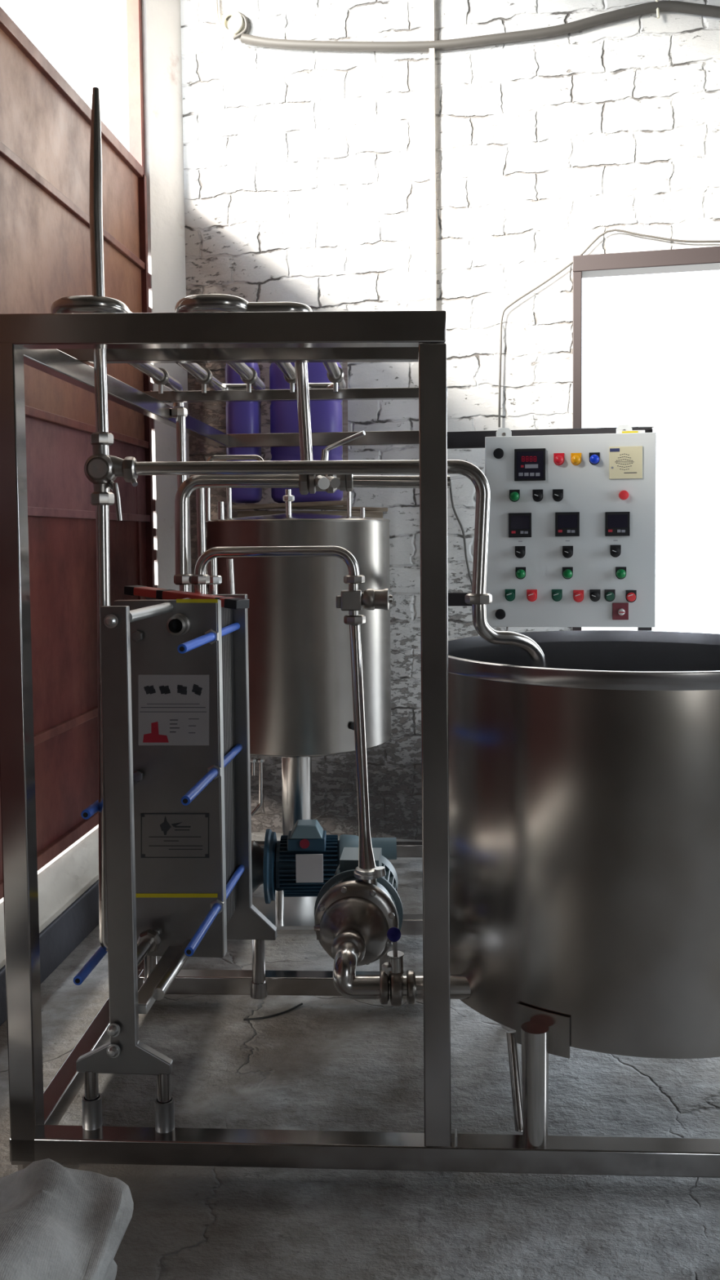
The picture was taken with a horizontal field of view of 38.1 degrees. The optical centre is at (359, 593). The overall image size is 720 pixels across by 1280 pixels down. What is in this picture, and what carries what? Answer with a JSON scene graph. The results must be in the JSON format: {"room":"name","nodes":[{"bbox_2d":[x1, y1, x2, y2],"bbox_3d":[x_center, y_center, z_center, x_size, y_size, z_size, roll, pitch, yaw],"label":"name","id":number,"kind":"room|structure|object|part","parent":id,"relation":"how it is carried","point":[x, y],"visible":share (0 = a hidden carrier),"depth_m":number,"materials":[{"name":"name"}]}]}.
{"room":"processing plant","nodes":[
{"label":"processing plant","id":0,"kind":"room"},
{"bbox_2d":[71,0,191,592],"bbox_3d":[-0.926,-1.199,4.726,0.632,4.600,0.217,-3,4,-43],"label":"wall","id":1,"kind":"structure","parent":0,"point":[99,26],"depth_m":4.60,"materials":[{"name":"paint"}]},
{"bbox_2d":[0,879,98,1026],"bbox_3d":[-1.063,1.160,2.450,0.036,0.129,4.603,0,3,6],"label":"trim","id":2,"kind":"structure","parent":1,"relation":"attached to","point":[64,934],"depth_m":3.38,"materials":[{"name":"grey"}]},
{"bbox_2d":[0,831,719,1279],"bbox_3d":[0.514,1.304,1.771,7.400,0.120,10.600,-1,3,0],"label":"floor","id":3,"kind":"structure","parent":0,"point":[326,1063],"depth_m":2.38,"materials":[{"name":"concrete"}]},
{"bbox_2d":[0,1158,133,1279],"bbox_3d":[-0.791,1.146,1.718,0.773,0.225,0.442,-1,3,0],"label":"sack","id":4,"kind":"object","parent":3,"relation":"on","point":[58,1222],"visible":1,"depth_m":1.80,"materials":[{"name":"white fabric"}]},
{"bbox_2d":[243,1003,302,1020],"bbox_3d":[-0.240,1.186,2.951,0.187,0.006,0.027,-2,4,-31],"label":"scrap","id":5,"kind":"object","parent":3,"relation":"on","point":[300,1004],"visible":1,"depth_m":2.93,"materials":[{"name":"black rubber"}]},
{"bbox_2d":[205,454,391,835],"bbox_3d":[-0.234,0.304,4.021,0.712,1.657,0.712,-1,3,0],"label":"tank","id":6,"kind":"object","parent":3,"relation":"on","point":[301,706],"visible":0.76,"depth_m":3.69,"materials":[{"name":"metal"}]},
{"bbox_3d":[-0.460,-0.394,3.884,0.234,0.244,0.018,-1,3,0],"label":"hoop handle","id":7,"kind":"part","parent":6,"relation":"part of","materials":[{"name":"silver metal"}]},
{"bbox_3d":[-0.240,-0.295,3.990,0.698,0.030,0.698,-1,3,0],"label":"tank lid","id":8,"kind":"part","parent":6,"relation":"part of","materials":[{"name":"metal"}]},
{"bbox_2d":[0,310,719,1177],"bbox_3d":[0.184,0.261,3.206,1.986,1.819,2.322,-1,3,0],"label":"frame","id":9,"kind":"object","parent":3,"relation":"on","point":[60,346],"visible":0.79,"depth_m":2.15,"materials":[{"name":"metal"}]},
{"bbox_3d":[-0.716,0.345,2.179,0.055,1.718,0.055,0,3,3],"label":"post","id":10,"kind":"part","parent":9,"relation":"part of","materials":[{"name":"grey metal"}]},
{"bbox_3d":[-0.644,1.115,3.259,0.050,0.050,2.020,0,3,4],"label":"rail","id":11,"kind":"part","parent":9,"relation":"part of","materials":[{"name":"silver metal"}]},
{"bbox_3d":[-0.641,-0.575,3.232,0.040,0.056,2.147,0,3,4],"label":"rail","id":12,"kind":"part","parent":9,"relation":"part of","materials":[{"name":"silver metal"}]},
{"bbox_2d":[73,594,276,1133],"bbox_3d":[-0.434,0.565,2.533,0.406,1.117,0.719,-1,3,0],"label":"heat exchanger","id":13,"kind":"object","parent":9,"relation":"on","point":[175,673],"visible":0.98,"depth_m":2.52,"materials":[{"name":"metal"}]},
{"bbox_3d":[-0.576,1.064,2.238,0.029,0.094,0.029,-1,3,0],"label":"leg","id":14,"kind":"part","parent":13,"relation":"part of","materials":[{"name":"silver metal"}]},
{"bbox_2d":[88,87,110,951],"bbox_3d":[-0.557,-0.135,2.266,0.059,1.880,0.028,-1,3,0],"label":"vent pipe","id":15,"kind":"object","parent":13,"relation":"attached to","point":[102,512],"visible":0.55,"depth_m":2.25,"materials":[{"name":"silver metal"}]},
{"bbox_2d":[84,432,137,520],"bbox_3d":[-0.536,-0.252,2.256,0.116,0.190,0.066,-1,3,0],"label":"valve","id":16,"kind":"object","parent":15,"relation":"attached to","point":[101,468],"visible":1,"depth_m":2.24,"materials":[{"name":"metal"}]},
{"bbox_3d":[-0.530,-0.202,2.244,0.019,0.090,0.049,-3,4,-39],"label":"valve handle","id":17,"kind":"part","parent":16,"relation":"part of","materials":[{"name":"silver metal"}]},
{"bbox_2d":[134,459,546,667],"bbox_3d":[-0.040,-0.052,2.238,0.895,0.475,0.134,-1,3,0],"label":"pipe","id":18,"kind":"object","parent":16,"relation":"attached to","point":[478,598],"visible":0.98,"depth_m":2.21,"materials":[{"name":"silver metal"}]},
{"bbox_3d":[0.324,0.091,2.251,0.199,0.180,0.037,-2,4,-32],"label":"spout","id":19,"kind":"part","parent":18,"relation":"part of","materials":[{"name":"silver metal"}]},
{"bbox_3d":[-0.580,1.019,2.892,0.048,0.177,0.048,-1,3,0],"label":"leg","id":20,"kind":"part","parent":13,"relation":"part of","materials":[{"name":"silver metal"}]},
{"bbox_2d":[142,721,168,742],"bbox_3d":[-0.494,0.334,2.520,0.064,0.051,0.001,0,3,5],"label":"print","id":21,"kind":"object","parent":13,"relation":"attached to","point":[153,731],"depth_m":2.52,"materials":[{"name":"red paper"}]},
{"bbox_3d":[-0.417,1.063,2.225,0.029,0.094,0.029,-1,3,0],"label":"leg","id":22,"kind":"part","parent":13,"relation":"part of","materials":[{"name":"silver metal"}]},
{"bbox_3d":[-0.462,0.450,2.543,0.252,0.872,0.036,0,3,5],"label":"pressure plate","id":23,"kind":"part","parent":13,"relation":"part of","materials":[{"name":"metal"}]},
{"bbox_2d":[141,684,205,733],"bbox_3d":[-0.450,0.276,2.513,0.164,0.119,0.001,0,3,5],"label":"print","id":24,"kind":"object","parent":13,"relation":"attached to","point":[165,708],"depth_m":2.51,"materials":[{"name":"grey paper"}]},
{"bbox_2d":[124,585,248,609],"bbox_3d":[-0.460,0.008,2.734,0.399,0.052,0.052,1,4,34],"label":"bar","id":25,"kind":"object","parent":13,"relation":"on","point":[230,602],"visible":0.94,"depth_m":2.72,"materials":[{"name":"red paint"}]},
{"bbox_3d":[-0.434,0.471,2.836,0.405,0.940,0.030,0,3,5],"label":"frame plate","id":26,"kind":"part","parent":13,"relation":"part of","materials":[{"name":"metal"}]},
{"bbox_3d":[-0.279,1.017,2.867,0.048,0.177,0.048,-1,3,0],"label":"leg","id":27,"kind":"part","parent":13,"relation":"part of","materials":[{"name":"silver metal"}]},
{"bbox_2d":[176,415,189,591],"bbox_3d":[-0.576,-0.291,3.389,0.031,0.566,0.031,-1,3,0],"label":"tube","id":28,"kind":"object","parent":9,"relation":"attached to","point":[180,420],"visible":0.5,"depth_m":3.37,"materials":[{"name":"silver metal"}]},
{"bbox_2d":[50,293,346,417],"bbox_3d":[-0.353,-0.603,2.802,0.615,0.118,1.265,-1,3,0],"label":"tube","id":29,"kind":"object","parent":9,"relation":"on","point":[204,302],"visible":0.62,"depth_m":2.81,"materials":[{"name":"metal"}]},
{"bbox_2d":[195,488,222,594],"bbox_3d":[-0.428,-0.150,2.959,0.041,0.324,0.116,-2,3,-27],"label":"pipe","id":30,"kind":"object","parent":9,"relation":"attached to","point":[215,580],"visible":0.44,"depth_m":2.98,"materials":[{"name":"metal"}]},
{"bbox_3d":[-0.303,-0.533,2.110,0.951,0.076,0.055,0,3,3],"label":"rail","id":31,"kind":"part","parent":9,"relation":"part of","materials":[{"name":"silver metal"}]},
{"bbox_2d":[226,559,235,594],"bbox_3d":[-0.383,-0.044,3.102,0.024,0.119,0.020,-1,3,0],"label":"tube","id":32,"kind":"object","parent":9,"relation":"attached to","point":[230,570],"visible":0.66,"depth_m":3.09,"materials":[{"name":"silver metal"}]},
{"bbox_3d":[-0.317,-0.588,2.568,1.001,0.045,0.035,-1,3,2],"label":"cross rail","id":33,"kind":"part","parent":9,"relation":"part of","materials":[{"name":"silver metal"}]},
{"bbox_3d":[-0.222,1.123,3.013,0.832,0.052,0.055,0,3,3],"label":"rail","id":34,"kind":"part","parent":9,"relation":"part of","materials":[{"name":"silver metal"}]},
{"bbox_3d":[-0.223,-0.622,3.267,0.990,0.033,0.035,-1,3,2],"label":"cross rail","id":35,"kind":"part","parent":9,"relation":"part of","materials":[{"name":"silver metal"}]},
{"bbox_2d":[251,819,396,929],"bbox_3d":[-0.180,0.912,3.483,0.606,0.319,0.282,-1,3,0],"label":"motor","id":36,"kind":"object","parent":9,"relation":"on","point":[292,870],"visible":0.6,"depth_m":3.42,"materials":[{"name":"blue paint"}]},
{"bbox_3d":[-0.261,1.018,3.388,0.028,0.119,0.028,-1,3,0],"label":"support leg","id":37,"kind":"part","parent":36,"relation":"part of","materials":[{"name":"silver metal"}]},
{"bbox_3d":[-0.198,1.066,3.490,0.404,0.012,0.280,-1,3,0],"label":"plate","id":38,"kind":"part","parent":36,"relation":"part of","materials":[{"name":"metal"}]},
{"bbox_3d":[-0.176,0.775,3.443,0.106,0.039,0.102,-1,3,0],"label":"box lid","id":39,"kind":"part","parent":36,"relation":"part of","materials":[{"name":"blue paint"}]},
{"bbox_3d":[-0.165,0.912,3.502,0.232,0.172,0.172,-1,3,0],"label":"motor","id":40,"kind":"part","parent":36,"relation":"part of","materials":[{"name":"blue paint"}]},
{"bbox_3d":[-0.112,-0.632,4.266,0.934,0.055,0.040,0,3,4],"label":"cross rail","id":41,"kind":"part","parent":9,"relation":"part of","materials":[{"name":"silver metal"}]},
{"bbox_3d":[-0.143,1.055,4.309,0.832,0.052,0.055,0,3,3],"label":"rail","id":42,"kind":"part","parent":9,"relation":"part of","materials":[{"name":"grey metal"}]},
{"bbox_3d":[-0.194,1.099,3.476,0.832,0.052,0.055,0,3,3],"label":"rail","id":43,"kind":"part","parent":9,"relation":"part of","materials":[{"name":"silver metal"}]},
{"bbox_2d":[314,847,403,971],"bbox_3d":[-0.003,0.886,2.728,0.224,0.447,0.589,-1,3,0],"label":"pump","id":44,"kind":"object","parent":9,"relation":"on","point":[357,905],"visible":0.86,"depth_m":2.54,"materials":[{"name":"metal"}]},
{"bbox_2d":[189,546,375,869],"bbox_3d":[-0.177,0.280,2.741,0.542,0.811,0.176,1,3,27],"label":"pipe","id":45,"kind":"object","parent":44,"relation":"attached to","point":[366,855],"visible":0.99,"depth_m":2.70,"materials":[{"name":"silver metal"}]},
{"bbox_2d":[173,474,450,585],"bbox_3d":[-0.130,-0.178,2.794,0.743,0.300,0.056,-1,3,0],"label":"pipe","id":46,"kind":"object","parent":45,"relation":"attached to","point":[348,482],"visible":0.89,"depth_m":2.77,"materials":[{"name":"silver metal"}]},
{"bbox_2d":[298,430,365,494],"bbox_3d":[-0.073,-0.346,2.765,0.177,0.163,0.109,-1,3,0],"label":"valve","id":47,"kind":"object","parent":46,"relation":"attached to","point":[311,483],"visible":0.8,"depth_m":2.76,"materials":[{"name":"metal"}]},
{"bbox_2d":[294,362,313,460],"bbox_3d":[-0.114,-0.485,2.737,0.146,0.332,0.056,-2,3,-25],"label":"riser pipe","id":48,"kind":"object","parent":47,"relation":"attached to","point":[300,368],"visible":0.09,"depth_m":2.72,"materials":[{"name":"silver metal"}]},
{"bbox_3d":[-0.099,-0.293,2.738,0.032,0.040,0.048,-1,3,-15],"label":"clamp knob","id":49,"kind":"part","parent":47,"relation":"part of","materials":[{"name":"metal"}]},
{"bbox_3d":[-0.072,-0.294,2.743,0.028,0.034,0.039,-2,3,-27],"label":"clamp knob","id":50,"kind":"part","parent":47,"relation":"part of","materials":[{"name":"silver metal"}]},
{"bbox_3d":[-0.042,-0.389,2.755,0.127,0.077,0.014,1,3,30],"label":"lever","id":51,"kind":"part","parent":47,"relation":"part of","materials":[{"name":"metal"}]},
{"bbox_2d":[335,574,392,625],"bbox_3d":[0.011,0.015,2.723,0.149,0.128,0.058,0,3,5],"label":"valve","id":52,"kind":"object","parent":45,"relation":"attached to","point":[352,600],"visible":1,"depth_m":2.70,"materials":[{"name":"silver metal"}]},
{"bbox_3d":[-0.008,0.807,2.573,0.208,0.208,0.065,0,3,5],"label":"casing","id":53,"kind":"part","parent":44,"relation":"part of","materials":[{"name":"silver metal"}]},
{"bbox_3d":[0.006,0.780,2.744,0.179,0.214,0.260,0,3,5],"label":"motor","id":54,"kind":"part","parent":44,"relation":"part of","materials":[{"name":"blue paint"}]},
{"bbox_2d":[354,866,378,885],"bbox_3d":[0.026,0.757,2.574,0.080,0.158,0.087,-1,3,0],"label":"outlet","id":55,"kind":"object","parent":44,"relation":"attached to","point":[363,877],"depth_m":2.55,"materials":[{"name":"metal"}]},
{"bbox_3d":[0.049,0.682,2.559,0.028,0.022,0.026,-1,3,0],"label":"clamp knob","id":56,"kind":"part","parent":44,"relation":"part of","materials":[{"name":"metal"}]},
{"bbox_2d":[332,941,471,999],"bbox_3d":[0.101,0.863,2.377,0.324,0.104,0.101,0,3,5],"label":"pipe","id":57,"kind":"object","parent":44,"relation":"attached to","point":[350,985],"visible":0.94,"depth_m":2.34,"materials":[{"name":"silver metal"}]},
{"bbox_2d":[379,927,416,1006],"bbox_3d":[0.084,0.836,2.352,0.081,0.186,0.084,-1,3,0],"label":"valve","id":58,"kind":"object","parent":57,"relation":"attached to","point":[393,969],"visible":0.98,"depth_m":2.33,"materials":[{"name":"metal"}]},
{"bbox_3d":[0.078,0.794,2.335,0.010,0.048,0.029,0,3,7],"label":"stem","id":59,"kind":"part","parent":58,"relation":"part of","materials":[{"name":"metal"}]},
{"bbox_3d":[0.224,1.163,2.171,1.926,0.052,0.055,0,3,3],"label":"rail","id":60,"kind":"part","parent":9,"relation":"part of","materials":[{"name":"silver metal"}]},
{"bbox_3d":[0.153,0.321,2.131,0.055,1.636,0.055,0,3,3],"label":"post","id":61,"kind":"part","parent":9,"relation":"part of","materials":[{"name":"grey metal"}]},
{"bbox_3d":[0.199,1.131,2.163,0.004,0.028,0.030,0,3,3],"label":"lip plate","id":62,"kind":"part","parent":9,"relation":"part of","materials":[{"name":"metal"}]},
{"bbox_2d":[446,426,653,631],"bbox_3d":[0.692,0.253,3.973,0.814,1.744,0.040,0,3,9],"label":"stand","id":63,"kind":"object","parent":3,"relation":"on","point":[464,439],"visible":0.16,"depth_m":3.95,"materials":[{"name":"grey paint"}]},
{"bbox_3d":[0.694,0.020,3.960,0.785,0.050,0.035,0,3,9],"label":"stand rail","id":64,"kind":"part","parent":63,"relation":"part of","materials":[{"name":"silver metal"}]},
{"bbox_3d":[0.691,-0.587,3.928,0.790,0.062,0.035,0,3,9],"label":"stand rail","id":65,"kind":"part","parent":63,"relation":"part of","materials":[{"name":"black metal"}]},
{"bbox_2d":[484,424,656,627],"bbox_3d":[0.763,-0.246,3.812,0.600,0.726,0.200,0,3,9],"label":"control panel","id":66,"kind":"object","parent":63,"relation":"attached to","point":[571,533],"visible":0.98,"depth_m":3.74,"materials":[{"name":"white paint"}]},
{"bbox_2d":[509,489,519,502],"bbox_3d":[0.558,-0.353,3.759,0.037,0.044,0.027,-1,3,0],"label":"lamp","id":67,"kind":"object","parent":66,"relation":"attached to","point":[514,495],"depth_m":3.76,"materials":[{"name":"green plastic"}]},
{"bbox_2d":[515,546,525,558],"bbox_3d":[0.579,-0.150,3.763,0.038,0.044,0.033,-1,3,0],"label":"switch","id":68,"kind":"object","parent":66,"relation":"attached to","point":[520,551],"depth_m":3.77,"materials":[{"name":"black plastic"}]},
{"bbox_2d":[515,567,525,579],"bbox_3d":[0.582,-0.074,3.770,0.037,0.044,0.027,-1,3,0],"label":"lamp","id":69,"kind":"object","parent":66,"relation":"attached to","point":[520,571],"depth_m":3.77,"materials":[{"name":"green plastic"}]},
{"bbox_2d":[532,489,542,502],"bbox_3d":[0.639,-0.353,3.742,0.038,0.044,0.033,-1,3,0],"label":"switch","id":70,"kind":"object","parent":66,"relation":"attached to","point":[537,495],"depth_m":3.75,"materials":[{"name":"black plastic"}]},
{"bbox_2d":[552,488,563,501],"bbox_3d":[0.710,-0.352,3.730,0.038,0.044,0.033,-1,3,0],"label":"switch","id":71,"kind":"object","parent":66,"relation":"attached to","point":[557,494],"depth_m":3.74,"materials":[{"name":"black plastic"}]},
{"bbox_2d":[553,453,564,465],"bbox_3d":[0.712,-0.481,3.726,0.037,0.044,0.027,-1,3,0],"label":"lamp","id":72,"kind":"object","parent":66,"relation":"attached to","point":[558,458],"depth_m":3.73,"materials":[{"name":"red plastic"}]},
{"bbox_2d":[562,546,573,558],"bbox_3d":[0.746,-0.150,3.735,0.038,0.044,0.033,-1,3,0],"label":"switch","id":73,"kind":"object","parent":66,"relation":"attached to","point":[567,551],"depth_m":3.74,"materials":[{"name":"black plastic"}]},
{"bbox_2d":[562,567,573,579],"bbox_3d":[0.746,-0.074,3.742,0.037,0.044,0.027,-1,3,0],"label":"lamp","id":74,"kind":"object","parent":66,"relation":"attached to","point":[567,572],"depth_m":3.74,"materials":[{"name":"green plastic"}]},
{"bbox_2d":[570,453,581,465],"bbox_3d":[0.772,-0.480,3.716,0.037,0.044,0.027,-1,3,0],"label":"lamp","id":75,"kind":"object","parent":66,"relation":"attached to","point":[575,458],"depth_m":3.72,"materials":[{"name":"yellow plastic"}]},
{"bbox_2d":[589,589,599,601],"bbox_3d":[0.842,0.007,3.728,0.038,0.044,0.033,-1,3,0],"label":"switch","id":76,"kind":"object","parent":66,"relation":"attached to","point":[594,594],"depth_m":3.73,"materials":[{"name":"black plastic"}]},
{"bbox_2d":[589,452,599,465],"bbox_3d":[0.835,-0.480,3.706,0.037,0.044,0.027,-1,3,0],"label":"lamp","id":77,"kind":"object","parent":66,"relation":"attached to","point":[594,457],"depth_m":3.71,"materials":[{"name":"blue plastic"}]},
{"bbox_2d":[609,545,621,557],"bbox_3d":[0.910,-0.151,3.708,0.038,0.044,0.033,-1,3,0],"label":"switch","id":78,"kind":"object","parent":66,"relation":"attached to","point":[615,550],"depth_m":3.71,"materials":[{"name":"black plastic"}]},
{"bbox_3d":[0.930,0.062,3.727,0.055,0.060,0.006,0,3,9],"label":"isolator plate","id":79,"kind":"part","parent":66,"relation":"part of","materials":[{"name":"red plastic"}]},
{"bbox_2d":[615,566,626,579],"bbox_3d":[0.930,-0.073,3.712,0.037,0.044,0.027,-1,3,0],"label":"lamp","id":80,"kind":"object","parent":66,"relation":"attached to","point":[620,571],"depth_m":3.72,"materials":[{"name":"green plastic"}]},
{"bbox_3d":[0.932,0.065,3.717,0.024,0.024,0.014,0,3,9],"label":"isolator knob","id":81,"kind":"part","parent":66,"relation":"part of","materials":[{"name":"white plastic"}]},
{"bbox_3d":[0.941,-0.465,3.696,0.114,0.114,0.006,0,3,9],"label":"annunciator plate","id":82,"kind":"part","parent":66,"relation":"part of","materials":[{"name":"beige"}]},
{"bbox_2d":[615,453,636,473],"bbox_3d":[0.941,-0.461,3.693,0.075,0.069,0.001,0,3,9],"label":"print","id":83,"kind":"object","parent":66,"relation":"attached to","point":[622,454],"depth_m":3.69},
{"bbox_3d":[1.066,0.257,3.911,0.050,1.735,0.035,0,3,9],"label":"stand leg","id":84,"kind":"part","parent":63,"relation":"part of","materials":[{"name":"grey paint"}]},
{"bbox_2d":[448,630,719,1147],"bbox_3d":[0.647,0.665,2.539,0.942,1.073,0.942,-1,3,0],"label":"tank","id":85,"kind":"object","parent":3,"relation":"on","point":[584,786],"visible":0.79,"depth_m":2.12,"materials":[{"name":"metal"}]},
{"bbox_3d":[0.363,1.016,2.161,0.057,0.240,0.057,-1,3,0],"label":"leg","id":86,"kind":"part","parent":85,"relation":"part of","materials":[{"name":"silver metal"}]},
{"bbox_3d":[0.379,0.909,2.172,0.122,0.086,0.008,2,4,35],"label":"pad plate","id":87,"kind":"part","parent":85,"relation":"part of","materials":[{"name":"metal"}]},
{"bbox_2d":[180,0,719,839],"bbox_3d":[1.437,-1.207,4.406,4.620,4.600,0.260,0,3,12],"label":"wall","id":88,"kind":"structure","parent":0,"point":[307,173],"depth_m":4.50,"materials":[{"name":"white brick"}]},
{"bbox_2d":[213,0,221,31],"bbox_3d":[-0.630,-2.590,4.610,0.035,0.196,0.018,0,3,12],"label":"conduit","id":89,"kind":"object","parent":88,"relation":"attached to","point":[215,2],"visible":1,"depth_m":4.61,"materials":[{"name":"beige"}]},
{"bbox_2d":[221,10,248,40],"bbox_3d":[-0.548,-2.504,4.600,0.121,0.126,0.035,0,3,12],"label":"junction box","id":90,"kind":"object","parent":88,"relation":"attached to","point":[234,24],"visible":1,"depth_m":4.59,"materials":[{"name":"beige plastic"}]},
{"bbox_2d":[231,500,387,518],"bbox_3d":[-0.205,-0.343,4.502,0.644,0.103,0.409,-1,3,0],"label":"rack","id":91,"kind":"object","parent":88,"relation":"attached to","point":[370,512],"visible":0.48,"depth_m":4.34,"materials":[{"name":"metal"}]},
{"bbox_2d":[225,362,262,503],"bbox_3d":[-0.490,-0.712,4.399,0.140,0.654,0.220,-1,3,0],"label":"jerrycan","id":92,"kind":"object","parent":91,"relation":"on","point":[242,417],"visible":0.38,"depth_m":4.30,"materials":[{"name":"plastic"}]},
{"bbox_2d":[269,362,342,502],"bbox_3d":[-0.227,-0.717,4.418,0.303,0.670,0.240,-1,3,0],"label":"barrels","id":93,"kind":"object","parent":91,"relation":"on","point":[325,415],"visible":0.38,"depth_m":4.31,"materials":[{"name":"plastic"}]},
{"bbox_2d":[342,362,347,506],"bbox_3d":[-0.063,-0.695,4.470,0.025,0.643,0.030,-1,3,0],"label":"batten","id":94,"kind":"object","parent":91,"relation":"on","point":[344,365],"visible":0.36,"depth_m":4.45,"materials":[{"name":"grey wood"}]},
{"bbox_2d":[313,774,351,819],"bbox_3d":[-0.130,0.920,4.697,0.184,0.219,0.006,0,3,12],"label":"loose wire","id":95,"kind":"object","parent":88,"relation":"attached to","point":[349,775],"visible":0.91,"depth_m":4.69,"materials":[{"name":"grey"}]},
{"bbox_2d":[428,0,436,311],"bbox_3d":[0.312,-1.749,4.458,0.022,3.300,0.022,0,3,12],"label":"conduit","id":96,"kind":"object","parent":88,"relation":"attached to","point":[431,2],"visible":0.44,"depth_m":4.44,"materials":[{"name":"beige"}]},
{"bbox_2d":[449,482,471,584],"bbox_3d":[0.438,-0.263,4.513,0.107,0.464,0.009,0,3,12],"label":"hanging wire","id":97,"kind":"object","parent":88,"relation":"hanging from","point":[451,491],"visible":0.81,"depth_m":4.51,"materials":[{"name":"grey"}]},
{"bbox_2d":[240,0,719,51],"bbox_3d":[0.530,-2.373,4.379,2.148,0.183,0.038,0,3,12],"label":"hose","id":98,"kind":"object","parent":88,"relation":"attached to","point":[664,6],"visible":1,"depth_m":4.37,"materials":[{"name":"grey"}]},
{"bbox_2d":[497,229,719,427],"bbox_3d":[1.138,-1.110,4.320,1.128,0.800,0.010,0,3,12],"label":"cable","id":99,"kind":"object","parent":88,"relation":"attached to","point":[611,230],"visible":1,"depth_m":4.37,"materials":[{"name":"grey plastic"}]},
{"bbox_2d":[572,246,719,630],"bbox_3d":[1.430,-0.160,4.370,1.057,2.512,0.125,0,3,12],"label":"trim","id":100,"kind":"structure","parent":88,"relation":"attached to","point":[697,259],"depth_m":4.33,"materials":[{"name":"grey"}]},
{"bbox_2d":[655,0,659,18],"bbox_3d":[1.206,-2.373,4.227,0.017,0.080,0.012,1,3,22],"label":"clip","id":101,"kind":"object","parent":88,"relation":"attached to","point":[657,8],"visible":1,"depth_m":4.22,"materials":[{"name":"beige plastic"}]},
{"bbox_3d":[-1.483,-0.977,0.594,1.116,4.600,8.090,-1,3,0],"label":"wall","id":102,"kind":"structure","parent":0,"visible":0},
{"bbox_2d":[0,824,98,968],"bbox_3d":[-1.334,1.141,2.459,0.527,0.369,4.675,0,3,6],"label":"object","id":103,"kind":"structure","parent":102,"relation":"attached to","point":[69,874],"depth_m":3.56,"materials":[{"name":"beige concrete"}]},
{"bbox_2d":[0,0,156,899],"bbox_3d":[-1.187,-0.977,2.439,0.075,3.900,4.456,0,3,6],"label":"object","id":104,"kind":"structure","parent":102,"relation":"in","point":[45,124],"depth_m":3.67,"materials":[{"name":"brown wood"}]},
{"bbox_3d":[-1.161,0.723,2.491,0.012,0.400,4.324,0,3,6],"label":"sheet panel","id":105,"kind":"part","parent":104,"relation":"part of","materials":[{"name":"brown wood"}]},
{"bbox_3d":[-1.149,0.923,2.486,0.022,0.045,4.355,0,3,6],"label":"gate rail","id":106,"kind":"part","parent":104,"relation":"part of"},
{"bbox_3d":[-1.153,0.524,2.465,0.022,0.030,4.355,0,3,6],"label":"gate rail","id":107,"kind":"part","parent":104,"relation":"part of","materials":[{"name":"brown wood"}]},
{"bbox_3d":[-1.185,-1.504,2.374,0.012,0.400,4.324,0,3,6],"label":"sheet panel","id":108,"kind":"part","parent":104,"relation":"part of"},
{"bbox_3d":[-1.176,-1.703,2.348,0.022,0.045,4.355,0,3,6],"label":"gate rail","id":109,"kind":"part","parent":104,"relation":"part of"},
{"bbox_3d":[-1.179,-0.920,2.405,0.012,0.770,4.324,0,3,6],"label":"sheet panel","id":110,"kind":"part","parent":104,"relation":"part of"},
{"bbox_3d":[-1.172,-1.304,2.369,0.022,0.030,4.355,0,3,6],"label":"gate rail","id":111,"kind":"part","parent":104,"relation":"part of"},
{"bbox_3d":[-1.173,-0.376,2.433,0.012,0.320,4.324,0,3,6],"label":"sheet panel","id":112,"kind":"part","parent":104,"relation":"part of","materials":[{"name":"brown wood"}]},
{"bbox_3d":[-1.164,-0.535,2.410,0.022,0.030,4.355,0,3,6],"label":"gate rail","id":113,"kind":"part","parent":104,"relation":"part of","materials":[{"name":"metal"}]},
{"bbox_3d":[-1.167,0.154,2.461,0.012,0.740,4.324,0,3,6],"label":"sheet panel","id":114,"kind":"part","parent":104,"relation":"part of","materials":[{"name":"brown wood"}]},
{"bbox_3d":[-1.161,-0.215,2.426,0.022,0.030,4.355,0,3,6],"label":"gate rail","id":115,"kind":"part","parent":104,"relation":"part of","materials":[{"name":"brown wood"}]},
{"bbox_3d":[-0.973,-2.265,4.537,0.060,1.550,0.060,0,3,6],"label":"gate post","id":116,"kind":"part","parent":104,"relation":"part of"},
{"label":"outside","id":117,"kind":"structure","parent":0,"visible":0},
{"bbox_2d":[582,573,719,633],"bbox_3d":[0.016,1.553,0.081,80.000,0.170,80.000,-1,3,0],"label":"ground","id":118,"kind":"structure","parent":117,"point":[685,602],"depth_m":22.50,"materials":[{"name":"white"}]}
]}

